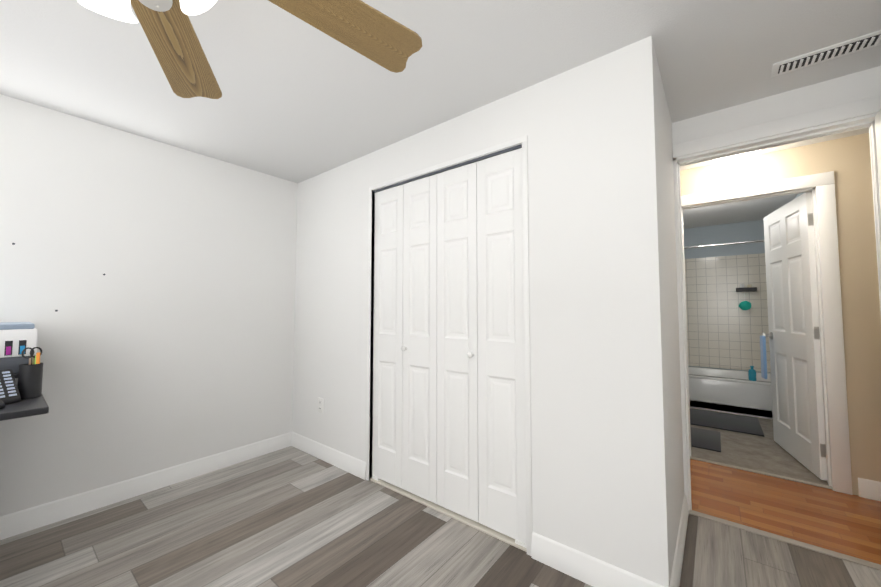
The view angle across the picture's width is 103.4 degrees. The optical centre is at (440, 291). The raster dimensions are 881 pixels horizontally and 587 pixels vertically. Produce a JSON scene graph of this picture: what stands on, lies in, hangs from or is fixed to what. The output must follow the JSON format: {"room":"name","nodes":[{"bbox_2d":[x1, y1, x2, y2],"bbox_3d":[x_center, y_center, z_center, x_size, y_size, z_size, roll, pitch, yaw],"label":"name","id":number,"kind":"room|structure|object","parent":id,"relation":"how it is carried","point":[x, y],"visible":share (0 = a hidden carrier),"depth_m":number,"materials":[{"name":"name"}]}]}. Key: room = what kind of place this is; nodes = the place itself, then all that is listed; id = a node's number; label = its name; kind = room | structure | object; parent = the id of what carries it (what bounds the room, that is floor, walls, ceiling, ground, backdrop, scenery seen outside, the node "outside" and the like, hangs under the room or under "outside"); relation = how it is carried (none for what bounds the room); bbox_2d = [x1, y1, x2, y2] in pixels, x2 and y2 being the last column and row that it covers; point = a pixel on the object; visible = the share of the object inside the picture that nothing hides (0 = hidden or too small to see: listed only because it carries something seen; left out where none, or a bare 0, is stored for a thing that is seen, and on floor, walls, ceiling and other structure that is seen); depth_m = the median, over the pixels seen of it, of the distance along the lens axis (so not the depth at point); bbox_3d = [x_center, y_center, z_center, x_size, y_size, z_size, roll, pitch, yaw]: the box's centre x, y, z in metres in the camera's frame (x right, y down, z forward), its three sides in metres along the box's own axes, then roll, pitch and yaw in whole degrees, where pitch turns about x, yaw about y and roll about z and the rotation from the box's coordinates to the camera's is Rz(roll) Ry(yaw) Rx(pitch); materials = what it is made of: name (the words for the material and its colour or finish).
{"room":"home office","nodes":[
{"label":"home office","id":0,"kind":"room"},
{"bbox_2d":[0,94,297,516],"bbox_3d":[-2.322,0.119,1.856,0.110,2.310,4.939,-2,-4,38],"label":"wall","id":1,"kind":"structure","parent":0,"point":[166,340],"depth_m":2.23,"materials":[{"name":"white paint"}]},
{"bbox_2d":[0,432,291,539],"bbox_3d":[-2.507,1.199,1.465,0.016,0.113,3.962,-2,-4,38],"label":"baseboard","id":2,"kind":"structure","parent":1,"relation":"attached to","point":[22,521],"depth_m":2.17,"materials":[{"name":"white wood"}]},
{"bbox_2d":[0,408,880,586],"bbox_3d":[0.696,1.308,1.700,5.220,0.080,8.520,-2,-4,38],"label":"floor","id":3,"kind":"structure","parent":0,"point":[290,516],"depth_m":1.80,"materials":[{"name":"grey wood"}]},
{"bbox_2d":[0,373,48,420],"bbox_3d":[-2.466,0.786,0.924,0.750,0.885,1.830,-2,-4,38],"label":"desk","id":4,"kind":"object","parent":3,"relation":"on","point":[29,407],"visible":0.25,"depth_m":1.41,"materials":[{"name":"grey wood"}]},
{"bbox_2d":[0,369,20,408],"bbox_3d":[-1.850,0.401,1.385,0.180,0.136,0.250,-1,-3,16],"label":"phone","id":5,"kind":"object","parent":4,"relation":"on","point":[9,392],"visible":1,"depth_m":1.48,"materials":[{"name":"grey plastic"}]},
{"bbox_2d":[0,322,37,373],"bbox_3d":[-2.170,0.261,1.554,0.430,0.225,0.465,-2,-4,38],"label":"printer","id":6,"kind":"object","parent":4,"relation":"on","point":[16,338],"visible":0.75,"depth_m":1.59,"materials":[{"name":"grey plastic"}]},
{"bbox_2d":[18,347,42,398],"bbox_3d":[-1.855,0.366,1.576,0.072,0.225,0.072,-2,-4,38],"label":"pen cup","id":7,"kind":"object","parent":4,"relation":"on","point":[30,376],"visible":0.96,"depth_m":1.56,"materials":[{"name":"grey plastic"}]},
{"bbox_2d":[690,427,720,451],"bbox_3d":[2.244,1.339,3.263,0.600,0.014,0.570,-2,-4,38],"label":"bath rug","id":8,"kind":"object","parent":3,"relation":"on","point":[706,439],"visible":0.46,"depth_m":3.11,"materials":[{"name":"grey fabric"}]},
{"bbox_2d":[690,408,764,436],"bbox_3d":[2.833,1.363,3.752,0.920,0.014,0.670,-2,-4,38],"label":"bath mat","id":9,"kind":"object","parent":3,"relation":"on","point":[730,422],"visible":0.6,"depth_m":3.60,"materials":[{"name":"grey fabric"}]},
{"bbox_2d":[688,366,772,418],"bbox_3d":[3.310,1.210,4.407,1.638,0.385,0.792,-2,-4,38],"label":"bathtub","id":10,"kind":"object","parent":3,"relation":"on","point":[729,391],"visible":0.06,"depth_m":3.98,"materials":[{"name":"white ceramic"}]},
{"bbox_2d":[748,366,756,380],"bbox_3d":[3.461,0.908,3.861,0.066,0.162,0.066,-2,-4,38],"label":"bottle","id":11,"kind":"object","parent":10,"relation":"on","point":[752,374],"visible":1,"depth_m":3.84,"materials":[{"name":"teal plastic"}]},
{"bbox_2d":[690,456,831,488],"bbox_3d":[2.277,1.305,2.523,0.796,0.006,0.045,-2,-4,38],"label":"trim","id":12,"kind":"structure","parent":3,"relation":"on","point":[699,459],"depth_m":2.48,"materials":[{"name":"beige wood"}]},
{"bbox_2d":[689,510,880,570],"bbox_3d":[1.753,1.268,1.780,0.813,0.007,0.048,-2,-4,38],"label":"trim","id":13,"kind":"structure","parent":3,"relation":"on","point":[799,543],"depth_m":1.76,"materials":[{"name":"beige wood"}]},
{"bbox_2d":[0,0,880,228],"bbox_3d":[0.696,-1.089,1.819,5.220,0.100,8.520,-2,-4,38],"label":"ceiling","id":14,"kind":"structure","parent":0,"point":[299,100],"depth_m":1.62,"materials":[{"name":"white paint"}]},
{"bbox_2d":[77,0,421,98],"bbox_3d":[-0.609,-0.820,0.653,1.381,0.555,1.404,-2,-4,38],"label":"fan","id":15,"kind":"object","parent":14,"relation":"hanging from","point":[375,35],"visible":1,"depth_m":1.01,"materials":[{"name":"brown wood"}]},
{"bbox_2d":[713,150,760,173],"bbox_3d":[2.124,-0.928,2.495,0.280,0.155,0.280,-2,-4,38],"label":"ceiling light","id":16,"kind":"object","parent":14,"relation":"in","point":[739,163],"visible":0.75,"depth_m":2.43,"materials":[{"name":"white glass"}]},
{"bbox_2d":[770,30,880,77],"bbox_3d":[1.708,-1.046,1.542,0.350,0.017,0.116,-2,-4,38],"label":"ceiling vent","id":17,"kind":"object","parent":14,"relation":"in","point":[856,44],"visible":1,"depth_m":1.53,"materials":[{"name":"white metal"}]},
{"bbox_2d":[293,36,671,586],"bbox_3d":[-0.173,0.140,2.274,2.750,2.310,0.110,-2,-4,38],"label":"wall","id":18,"kind":"structure","parent":0,"point":[599,457],"depth_m":1.59,"materials":[{"name":"white paint"}]},
{"bbox_2d":[318,397,322,412],"bbox_3d":[-0.959,0.911,2.779,0.072,0.116,0.008,-2,-4,38],"label":"electrical outlet","id":19,"kind":"object","parent":18,"relation":"attached to","point":[320,405],"visible":1,"depth_m":2.77,"materials":[{"name":"white plastic"}]},
{"bbox_2d":[292,432,365,479],"bbox_3d":[-0.895,1.261,2.706,0.957,0.113,0.016,-2,-4,38],"label":"baseboard","id":20,"kind":"structure","parent":18,"relation":"attached to","point":[357,467],"depth_m":2.65,"materials":[{"name":"white wood"}]},
{"bbox_2d":[372,184,403,487],"bbox_3d":[-0.353,0.280,2.385,0.285,1.990,0.030,-2,-4,38],"label":"bifold closet door","id":21,"kind":"structure","parent":18,"relation":"in","point":[388,356],"depth_m":2.37,"materials":[{"name":"white wood"}]},
{"bbox_2d":[401,174,436,503],"bbox_3d":[-0.139,0.270,2.192,0.285,1.990,0.068,-2,-4,38],"label":"bifold closet door","id":22,"kind":"structure","parent":18,"relation":"in","point":[419,432],"depth_m":2.19,"materials":[{"name":"white wood"}]},
{"bbox_2d":[366,135,531,555],"bbox_3d":[-0.004,0.258,2.130,1.216,2.060,0.117,-2,-4,38],"label":"trim","id":23,"kind":"structure","parent":18,"relation":"attached to","point":[525,547],"depth_m":1.90,"materials":[{"name":"white wood"}]},
{"bbox_2d":[437,162,478,521],"bbox_3d":[0.088,0.261,2.014,0.285,1.990,0.068,-2,-4,38],"label":"bifold closet door","id":24,"kind":"structure","parent":18,"relation":"in","point":[457,399],"depth_m":2.01,"materials":[{"name":"white wood"}]},
{"bbox_2d":[477,148,525,542],"bbox_3d":[0.327,0.253,1.851,0.285,1.990,0.030,-2,-4,38],"label":"bifold closet door","id":25,"kind":"structure","parent":18,"relation":"in","point":[501,442],"depth_m":1.84,"materials":[{"name":"white wood"}]},
{"bbox_2d":[531,532,659,586],"bbox_3d":[0.644,1.201,1.497,0.526,0.113,0.016,-2,-4,38],"label":"baseboard","id":26,"kind":"structure","parent":18,"relation":"attached to","point":[582,567],"depth_m":1.51,"materials":[{"name":"white wood"}]},
{"bbox_2d":[655,52,683,566],"bbox_3d":[1.132,0.116,1.799,0.110,2.310,0.757,-2,-4,38],"label":"wall","id":27,"kind":"structure","parent":0,"point":[672,349],"depth_m":1.69,"materials":[{"name":"white paint"}]},
{"bbox_2d":[660,494,687,586],"bbox_3d":[1.143,1.209,1.655,0.016,0.113,0.883,-2,-4,38],"label":"baseboard","id":28,"kind":"structure","parent":27,"relation":"attached to","point":[679,551],"depth_m":1.61,"materials":[{"name":"white wood"}]},
{"bbox_2d":[684,220,770,372],"bbox_3d":[3.599,0.267,4.822,1.670,2.310,0.110,-2,-4,38],"label":"wall","id":29,"kind":"structure","parent":0,"point":[733,232],"depth_m":4.64,"materials":[{"name":"grey"}]},
{"bbox_2d":[685,253,770,371],"bbox_3d":[3.561,0.284,4.773,1.669,1.488,0.012,-2,-4,38],"label":"wall tile","id":30,"kind":"structure","parent":29,"relation":"attached to","point":[725,330],"depth_m":4.57,"materials":[{"name":"white tile"}]},
{"bbox_2d":[736,284,756,291],"bbox_3d":[3.911,-0.047,4.449,0.200,0.100,0.086,-2,-4,38],"label":"caddy shelf","id":31,"kind":"object","parent":29,"relation":"attached to","point":[748,288],"visible":1,"depth_m":4.43,"materials":[{"name":"grey plastic"}]},
{"bbox_2d":[739,292,750,309],"bbox_3d":[3.877,0.123,4.433,0.124,0.240,0.121,-2,-4,38],"label":"loofah","id":32,"kind":"object","parent":31,"relation":"hanging from","point":[744,305],"visible":1,"depth_m":4.39,"materials":[{"name":"teal plastic"}]},
{"bbox_2d":[672,66,880,144],"bbox_3d":[1.150,0.143,2.335,5.000,2.310,0.110,-2,-4,38],"label":"wall","id":33,"kind":"structure","parent":0,"point":[857,86],"depth_m":1.82,"materials":[{"name":"white paint"}]},
{"bbox_2d":[672,95,880,514],"bbox_3d":[1.777,0.190,1.839,0.920,2.167,0.142,-2,-4,38],"label":"door frame","id":34,"kind":"structure","parent":33,"relation":"attached to","point":[847,117],"depth_m":1.88,"materials":[{"name":"white wood"}]},
{"bbox_2d":[874,109,880,213],"bbox_3d":[1.748,0.200,1.214,0.179,2.060,0.891,-2,-4,39],"label":"bedroom door","id":35,"kind":"structure","parent":33,"relation":"in","point":[877,118],"depth_m":1.58,"materials":[{"name":"white wood"}]},
{"bbox_2d":[680,133,880,495],"bbox_3d":[1.718,0.179,3.056,5.000,2.310,0.110,-2,-4,38],"label":"wall","id":36,"kind":"structure","parent":0,"point":[847,160],"depth_m":2.24,"materials":[{"name":"beige paint"}]},
{"bbox_2d":[681,171,852,494],"bbox_3d":[2.294,0.263,2.598,0.924,2.096,0.142,-2,-4,38],"label":"door frame","id":37,"kind":"structure","parent":36,"relation":"attached to","point":[821,186],"depth_m":2.31,"materials":[{"name":"white wood"}]},
{"bbox_2d":[760,191,826,480],"bbox_3d":[2.794,0.308,2.775,0.182,2.000,0.801,-1,-3,27],"label":"bathroom door","id":38,"kind":"structure","parent":36,"relation":"in","point":[793,335],"depth_m":2.67,"materials":[{"name":"white paint"},{"name":"wood"}]},
{"bbox_3d":[2.144,0.247,4.413,0.110,2.310,2.553,-2,-4,38],"label":"wall","id":39,"kind":"structure","parent":0,"visible":0},
{"bbox_2d":[684,240,764,248],"bbox_3d":[3.089,-0.539,4.213,1.668,0.024,0.025,-2,-4,38],"label":"rail","id":40,"kind":"object","parent":39,"relation":"attached to","point":[732,243],"visible":0.32,"depth_m":4.04,"materials":[{"name":"silver metal"}]}
]}

